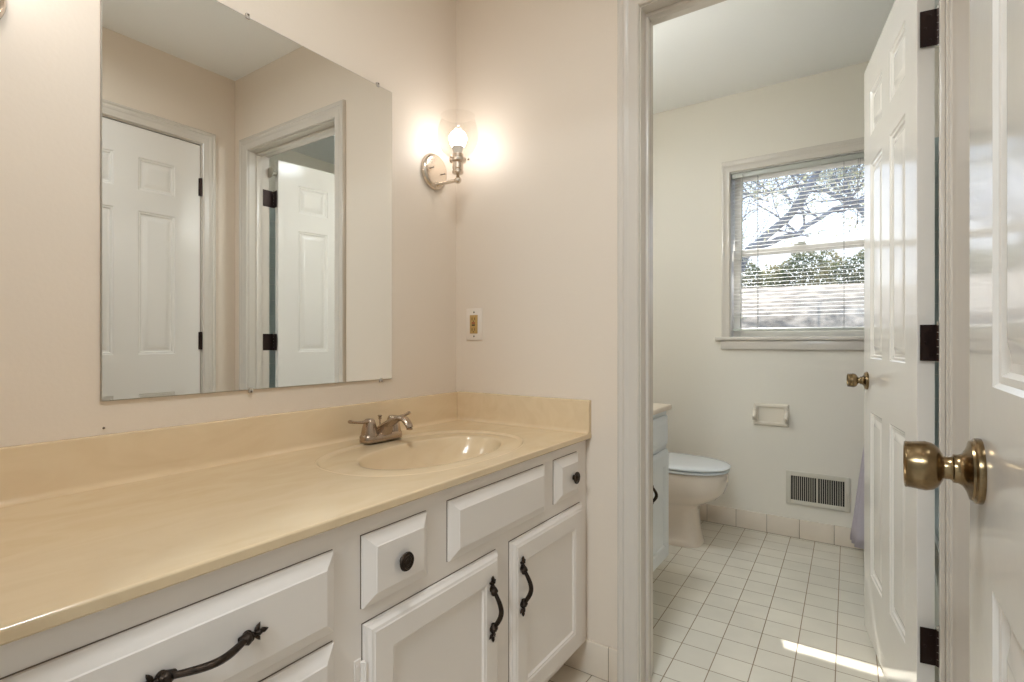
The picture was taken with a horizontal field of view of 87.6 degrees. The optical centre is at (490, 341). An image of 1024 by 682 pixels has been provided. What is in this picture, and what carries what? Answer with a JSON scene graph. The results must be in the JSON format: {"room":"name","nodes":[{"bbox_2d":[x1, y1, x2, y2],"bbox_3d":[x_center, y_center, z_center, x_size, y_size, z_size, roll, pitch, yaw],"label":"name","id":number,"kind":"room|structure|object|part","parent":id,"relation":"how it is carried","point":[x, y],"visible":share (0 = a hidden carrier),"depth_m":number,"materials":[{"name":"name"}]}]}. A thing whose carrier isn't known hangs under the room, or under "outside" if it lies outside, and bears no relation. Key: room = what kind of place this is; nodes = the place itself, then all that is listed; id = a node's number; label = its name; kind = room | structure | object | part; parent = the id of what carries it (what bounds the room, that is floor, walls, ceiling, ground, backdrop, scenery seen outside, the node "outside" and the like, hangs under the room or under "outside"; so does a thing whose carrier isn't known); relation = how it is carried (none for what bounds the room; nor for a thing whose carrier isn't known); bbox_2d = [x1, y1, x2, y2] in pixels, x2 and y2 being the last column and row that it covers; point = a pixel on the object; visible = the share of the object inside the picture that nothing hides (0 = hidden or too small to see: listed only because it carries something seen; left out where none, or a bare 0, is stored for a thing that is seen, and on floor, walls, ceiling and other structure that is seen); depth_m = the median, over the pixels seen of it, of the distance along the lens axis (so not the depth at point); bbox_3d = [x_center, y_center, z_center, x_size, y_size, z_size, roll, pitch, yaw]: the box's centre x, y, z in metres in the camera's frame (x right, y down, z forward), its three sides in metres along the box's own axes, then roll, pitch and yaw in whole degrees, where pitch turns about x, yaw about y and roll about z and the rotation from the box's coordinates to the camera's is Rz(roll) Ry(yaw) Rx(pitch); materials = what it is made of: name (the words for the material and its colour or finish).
{"room":"bathroom","nodes":[
{"label":"bathroom","id":0,"kind":"room"},
{"bbox_2d":[0,0,455,446],"bbox_3d":[-0.623,-0.176,1.371,0.100,2.440,1.705,0,0,35],"label":"wall","id":1,"kind":"structure","parent":0,"point":[50,49],"depth_m":1.06,"materials":[{"name":"beige paint"}]},
{"bbox_2d":[0,0,6,18],"bbox_3d":[-0.821,-0.651,0.843,0.182,0.234,0.140,0,0,35],"label":"wall sconce","id":2,"kind":"object","parent":1,"relation":"attached to","point":[3,3],"visible":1,"depth_m":0.93,"materials":[{"name":"silver metal"}]},
{"bbox_2d":[0,391,456,507],"bbox_3d":[-0.551,0.236,1.359,0.029,0.100,1.519,0,0,35],"label":"backsplash","id":3,"kind":"structure","parent":1,"relation":"attached to","point":[31,472],"depth_m":1.17,"materials":[{"name":"stone"}]},
{"bbox_2d":[100,0,391,401],"bbox_3d":[-0.544,-0.339,1.386,0.010,0.933,0.796,0,0,35],"label":"wall mirror","id":4,"kind":"object","parent":1,"relation":"attached to","point":[246,171],"visible":1,"depth_m":1.28,"materials":[{"name":"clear mirror"}]},
{"bbox_2d":[421,117,477,189],"bbox_3d":[-0.127,-0.651,1.830,0.182,0.234,0.140,0,0,35],"label":"wall sconce","id":5,"kind":"object","parent":1,"relation":"attached to","point":[433,169],"visible":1,"depth_m":1.83,"materials":[{"name":"silver metal"}]},
{"bbox_3d":[-0.143,-0.555,1.842,0.108,0.036,0.025,0,0,35],"label":"arm","id":6,"kind":"part","parent":5,"relation":"part of","materials":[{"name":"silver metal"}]},
{"bbox_3d":[-0.110,-0.645,1.818,0.041,0.032,0.041,0,0,35],"label":"light bulb","id":7,"kind":"part","parent":5,"relation":"part of","materials":[{"name":"white glass"}]},
{"bbox_2d":[449,152,469,174],"bbox_3d":[-0.112,-0.605,1.814,0.072,0.066,0.069,0,0,35],"label":"socket","id":8,"kind":"object","parent":5,"relation":"attached to","point":[457,159],"depth_m":1.80,"materials":[{"name":"silver metal"}]},
{"bbox_2d":[456,0,616,648],"bbox_3d":[0.518,-0.176,1.573,1.533,2.440,0.060,0,0,35],"label":"wall","id":9,"kind":"structure","parent":0,"point":[536,195],"depth_m":1.77,"materials":[{"name":"beige paint"}]},
{"bbox_2d":[466,308,481,339],"bbox_3d":[-0.058,-0.062,1.936,0.071,0.115,0.010,0,0,35],"label":"wall outlet","id":10,"kind":"object","parent":9,"relation":"attached to","point":[473,316],"visible":1,"depth_m":1.93,"materials":[{"name":"beige plastic"}]},
{"bbox_2d":[470,315,477,333],"bbox_3d":[-0.059,-0.062,1.935,0.034,0.067,0.004,0,0,35],"label":"receptacle","id":11,"kind":"object","parent":10,"relation":"attached to","point":[473,318],"depth_m":1.93,"materials":[{"name":"brown plastic"}]},
{"bbox_2d":[564,639,616,681],"bbox_3d":[0.137,0.991,1.799,0.624,0.105,0.010,0,0,35],"label":"baseboard","id":12,"kind":"structure","parent":9,"relation":"attached to","point":[593,658],"depth_m":1.66,"materials":[{"name":"wood"}]},
{"bbox_2d":[617,0,969,681],"bbox_3d":[0.763,-0.008,1.430,0.830,2.103,0.145,0,0,35],"label":"door frame","id":13,"kind":"structure","parent":9,"relation":"attached to","point":[628,11],"depth_m":1.58,"materials":[{"name":"beige paint"}]},
{"bbox_2d":[847,0,938,681],"bbox_3d":[1.238,0.028,1.586,0.157,2.008,0.756,0,0,21],"label":"door","id":14,"kind":"structure","parent":9,"relation":"in","point":[901,334],"depth_m":1.49,"materials":[{"name":"white paint"}]},
{"bbox_3d":[1.308,0.139,1.900,0.059,0.064,0.064,0,0,26],"label":"knob","id":15,"kind":"part","parent":14,"relation":"part of","materials":[{"name":"gold metal"}]},
{"bbox_2d":[548,520,938,681],"bbox_3d":[0.793,1.083,1.387,2.271,0.080,3.388,0,0,34],"label":"floor","id":16,"kind":"structure","parent":0,"point":[741,605],"depth_m":2.05,"materials":[{"name":"tile"}]},
{"bbox_2d":[0,440,585,681],"bbox_3d":[-0.326,0.676,1.202,0.576,0.734,1.511,0,0,35],"label":"vanity cabinet","id":17,"kind":"object","parent":16,"relation":"on","point":[481,579],"visible":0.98,"depth_m":0.97,"materials":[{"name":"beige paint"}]},
{"bbox_3d":[-0.375,0.411,0.705,0.018,0.132,0.421,0,0,35],"label":"drawer","id":18,"kind":"part","parent":17,"relation":"part of","materials":[{"name":"beige paint"}]},
{"bbox_3d":[-0.357,0.409,0.688,0.036,0.026,0.172,0,0,35],"label":"pull handle","id":19,"kind":"part","parent":17,"relation":"part of","materials":[{"name":"brown metal"}]},
{"bbox_2d":[0,391,591,645],"bbox_3d":[-0.341,0.300,1.211,0.543,0.230,1.519,0,0,35],"label":"countertop","id":20,"kind":"structure","parent":17,"relation":"on","point":[89,525],"depth_m":1.02,"materials":[{"name":"stone"}]},
{"bbox_2d":[348,411,412,443],"bbox_3d":[-0.313,0.246,1.535,0.186,0.076,0.159,0,0,-15],"label":"faucet","id":21,"kind":"object","parent":20,"relation":"on","point":[390,429],"visible":1,"depth_m":1.50,"materials":[{"name":"silver metal"}]},
{"bbox_3d":[-0.358,0.241,1.489,0.049,0.056,0.106,0,0,35],"label":"handle","id":22,"kind":"part","parent":21,"relation":"part of","materials":[{"name":"silver metal"}]},
{"bbox_3d":[-0.316,0.273,1.550,0.054,0.022,0.146,0,0,35],"label":"deck plate","id":23,"kind":"part","parent":21,"relation":"part of","materials":[{"name":"silver metal"}]},
{"bbox_3d":[-0.278,0.238,1.523,0.145,0.059,0.052,0,0,35],"label":"spout","id":24,"kind":"part","parent":21,"relation":"part of","materials":[{"name":"silver metal"}]},
{"bbox_3d":[-0.279,0.241,1.602,0.049,0.056,0.084,0,0,35],"label":"handle","id":25,"kind":"part","parent":21,"relation":"part of","materials":[{"name":"silver metal"}]},
{"bbox_2d":[314,430,523,476],"bbox_3d":[-0.162,0.350,1.425,0.410,0.129,0.630,0,0,35],"label":"sink basin","id":26,"kind":"object","parent":20,"relation":"in","point":[421,453],"depth_m":1.46,"materials":[{"name":"ceramic"}]},
{"bbox_3d":[-0.375,0.594,0.705,0.018,0.196,0.421,0,0,35],"label":"drawer","id":27,"kind":"part","parent":17,"relation":"part of","materials":[{"name":"beige paint"}]},
{"bbox_3d":[-0.171,0.403,0.996,0.018,0.126,0.167,0,0,35],"label":"drawer","id":28,"kind":"part","parent":17,"relation":"part of","materials":[{"name":"beige paint"}]},
{"bbox_3d":[-0.155,0.406,0.987,0.018,0.036,0.036,0,0,35],"label":"knob","id":29,"kind":"part","parent":17,"relation":"part of","materials":[{"name":"brown metal"}]},
{"bbox_3d":[-0.099,0.711,1.098,0.018,0.430,0.410,0,0,35],"label":"door","id":30,"kind":"part","parent":17,"relation":"part of","materials":[{"name":"beige paint"}]},
{"bbox_3d":[0.034,0.400,1.287,0.018,0.127,0.408,0,0,35],"label":"false drawer","id":31,"kind":"part","parent":17,"relation":"part of","materials":[{"name":"beige paint"}]},
{"bbox_3d":[0.016,0.615,1.219,0.036,0.154,0.026,0,0,35],"label":"pull handle","id":32,"kind":"part","parent":17,"relation":"part of","materials":[{"name":"brown metal"}]},
{"bbox_3d":[0.092,0.612,1.327,0.036,0.153,0.026,0,0,35],"label":"pull handle","id":33,"kind":"part","parent":17,"relation":"part of","materials":[{"name":"brown metal"}]},
{"bbox_3d":[0.168,0.711,1.477,0.018,0.430,0.397,0,0,35],"label":"door","id":34,"kind":"part","parent":17,"relation":"part of","materials":[{"name":"beige paint"}]},
{"bbox_3d":[0.228,0.398,1.562,0.018,0.123,0.147,0,0,35],"label":"drawer","id":35,"kind":"part","parent":17,"relation":"part of","materials":[{"name":"beige paint"}]},
{"bbox_3d":[0.254,0.401,1.568,0.018,0.036,0.036,0,0,35],"label":"knob","id":36,"kind":"part","parent":17,"relation":"part of","materials":[{"name":"brown metal"}]},
{"bbox_2d":[653,411,668,570],"bbox_3d":[0.385,0.669,2.202,0.588,0.748,0.645,0,0,35],"label":"bathroom vanity","id":37,"kind":"object","parent":16,"relation":"on","point":[660,420],"visible":0.1,"depth_m":2.22,"materials":[{"name":"white paint"}]},
{"bbox_3d":[0.636,0.598,2.079,0.036,0.134,0.026,0,0,35],"label":"pull handle","id":38,"kind":"part","parent":37,"relation":"part of","materials":[{"name":"brown metal"}]},
{"bbox_3d":[0.681,0.381,2.185,0.019,0.125,0.302,0,0,35],"label":"drawer","id":39,"kind":"part","parent":37,"relation":"part of","materials":[{"name":"white paint"}]},
{"bbox_2d":[653,403,671,414],"bbox_3d":[0.370,0.238,2.209,0.557,0.114,0.680,0,0,35],"label":"countertop","id":40,"kind":"structure","parent":37,"relation":"on","point":[657,407],"depth_m":2.24,"materials":[{"name":"stone"}]},
{"bbox_2d":[668,452,730,547],"bbox_3d":[0.924,0.669,2.872,0.686,0.748,0.470,0,0,35],"label":"toilet","id":41,"kind":"object","parent":16,"relation":"on","point":[695,481],"visible":0.37,"depth_m":2.68,"materials":[{"name":"beige ceramic"}]},
{"bbox_3d":[0.995,0.653,2.821,0.500,0.015,0.372,0,0,35],"label":"seat","id":42,"kind":"part","parent":41,"relation":"part of","materials":[{"name":"white plastic"}]},
{"bbox_3d":[0.997,0.631,2.820,0.506,0.022,0.380,0,0,35],"label":"lid","id":43,"kind":"part","parent":41,"relation":"part of","materials":[{"name":"white ceramic"}]},
{"bbox_2d":[935,487,938,628],"bbox_3d":[1.877,0.854,1.689,0.747,0.380,1.573,0,0,35],"label":"bathtub","id":44,"kind":"object","parent":16,"relation":"on","point":[937,488],"visible":0.02,"depth_m":1.80,"materials":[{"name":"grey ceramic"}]},
{"bbox_2d":[653,45,938,527],"bbox_3d":[1.836,-0.176,2.781,2.298,2.440,0.140,0,0,35],"label":"wall","id":45,"kind":"structure","parent":0,"point":[712,391],"depth_m":3.01,"materials":[{"name":"beige paint"}]},
{"bbox_2d":[752,403,788,426],"bbox_3d":[1.512,0.400,2.883,0.175,0.122,0.065,0,0,35],"label":"paper holder","id":46,"kind":"object","parent":45,"relation":"attached to","point":[767,414],"visible":1,"depth_m":2.90,"materials":[{"name":"beige ceramic"}]},
{"bbox_2d":[700,504,863,549],"bbox_3d":[1.421,0.994,2.982,1.388,0.100,0.010,0,0,35],"label":"baseboard","id":47,"kind":"structure","parent":45,"relation":"attached to","point":[774,524],"depth_m":2.88,"materials":[{"name":"tile"}]},
{"bbox_2d":[715,137,863,349],"bbox_3d":[1.674,-0.487,2.883,0.831,1.064,0.180,0,0,35],"label":"window","id":48,"kind":"structure","parent":45,"relation":"in","point":[818,339],"depth_m":2.92,"materials":[{"name":"beige paint"}]},
{"bbox_2d":[732,152,863,330],"bbox_3d":[1.647,-0.503,2.845,0.659,0.892,0.046,0,0,35],"label":"window blind","id":49,"kind":"object","parent":48,"relation":"attached to","point":[857,156],"visible":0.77,"depth_m":2.85,"materials":[{"name":"white plastic"}]},
{"bbox_3d":[1.489,-0.493,2.967,0.002,0.857,0.029,0,0,35],"label":"ladder cord","id":50,"kind":"part","parent":49,"relation":"part of","materials":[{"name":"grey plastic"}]},
{"bbox_3d":[1.652,-0.065,2.852,0.659,0.014,0.024,0,0,35],"label":"rail","id":51,"kind":"part","parent":49,"relation":"part of","materials":[{"name":"white plastic"}]},
{"bbox_3d":[1.855,-0.757,2.688,0.018,0.333,0.008,0,0,35],"label":"pull cord","id":52,"kind":"part","parent":49,"relation":"part of","materials":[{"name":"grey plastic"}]},
{"bbox_3d":[1.678,-0.273,2.889,0.663,0.495,0.030,0,0,35],"label":"sash","id":53,"kind":"part","parent":48,"relation":"part of","materials":[{"name":"white plastic"}]},
{"bbox_3d":[1.697,-0.720,2.917,0.663,0.463,0.030,0,0,35],"label":"sash","id":54,"kind":"part","parent":48,"relation":"part of","materials":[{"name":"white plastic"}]},
{"bbox_2d":[786,470,849,512],"bbox_3d":[1.701,0.778,2.777,0.286,0.176,0.022,0,0,35],"label":"air vent","id":55,"kind":"object","parent":45,"relation":"in","point":[822,491],"visible":1,"depth_m":2.78,"materials":[{"name":"beige metal"}]},
{"bbox_2d":[935,137,938,447],"bbox_3d":[1.870,-0.146,1.694,0.768,1.620,1.599,0,0,35],"label":"end tile","id":56,"kind":"structure","parent":45,"relation":"attached to","point":[936,138],"depth_m":2.50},
{"bbox_2d":[653,0,938,113],"bbox_3d":[1.310,-1.446,2.120,2.398,0.100,1.746,0,0,35],"label":"ceiling","id":57,"kind":"structure","parent":0,"point":[728,47],"depth_m":2.52,"materials":[{"name":"white paint"}]},
{"bbox_3d":[0.004,-0.176,-0.039,4.548,2.440,0.120,0,0,35],"label":"wall","id":58,"kind":"structure","parent":0,"visible":0},
{"bbox_2d":[903,0,1023,681],"bbox_3d":[0.326,0.025,0.273,0.153,2.012,0.725,0,0,35],"label":"door","id":59,"kind":"structure","parent":58,"relation":"in","point":[990,467],"depth_m":0.47,"materials":[{"name":"white paint"}]},
{"bbox_3d":[0.454,0.127,0.536,0.059,0.064,0.064,0,0,35],"label":"knob","id":60,"kind":"part","parent":59,"relation":"part of","materials":[{"name":"gold metal"}]},
{"label":"outside","id":61,"kind":"structure","parent":0,"visible":0},
{"bbox_2d":[741,283,863,327],"bbox_3d":[14.917,0.087,21.198,60.000,3.482,45.000,0,0,35],"label":"ground","id":62,"kind":"structure","parent":61,"point":[826,317],"depth_m":12.46,"materials":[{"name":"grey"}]},
{"bbox_2d":[741,262,789,287],"bbox_3d":[9.416,-2.107,18.941,2.174,1.524,1.282,0,0,35],"label":"shrub","id":63,"kind":"object","parent":62,"relation":"on","point":[745,284],"visible":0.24,"depth_m":18.75,"materials":[{"name":"green plant"}]},
{"bbox_2d":[762,251,839,286],"bbox_3d":[9.774,-2.162,16.842,2.172,1.627,1.271,0,0,35],"label":"shrub","id":64,"kind":"object","parent":62,"relation":"on","point":[820,275],"visible":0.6,"depth_m":16.59,"materials":[{"name":"green plant"}]},
{"bbox_2d":[741,164,863,318],"bbox_3d":[5.468,-2.051,9.778,4.557,6.170,3.290,0,0,35],"label":"tree","id":65,"kind":"object","parent":62,"relation":"on","point":[764,244],"visible":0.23,"depth_m":9.54,"materials":[{"name":"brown plant"}]},
{"bbox_2d":[743,164,863,231],"bbox_3d":[8.552,-4.197,15.139,6.215,5.640,3.627,0,0,35],"label":"tree","id":66,"kind":"object","parent":62,"relation":"on","point":[855,169],"visible":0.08,"depth_m":14.88,"materials":[{"name":"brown plant"}]},
{"bbox_2d":[820,249,863,283],"bbox_3d":[11.871,-2.303,17.208,2.164,1.909,1.277,0,0,35],"label":"shrub","id":67,"kind":"object","parent":62,"relation":"on","point":[851,278],"visible":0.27,"depth_m":17.20,"materials":[{"name":"green plant"}]},
{"bbox_3d":[1.523,-0.906,1.938,0.056,0.056,1.597,0,0,35],"label":"curtain rod","id":68,"kind":"object","parent":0,"visible":0},
{"bbox_2d":[850,447,863,548],"bbox_3d":[1.804,0.029,2.486,0.214,1.820,0.310,0,0,35],"label":"shower curtain","id":69,"kind":"object","parent":68,"relation":"hanging from","point":[857,529],"visible":0.12,"depth_m":2.46,"materials":[{"name":"grey fabric"}]}
]}

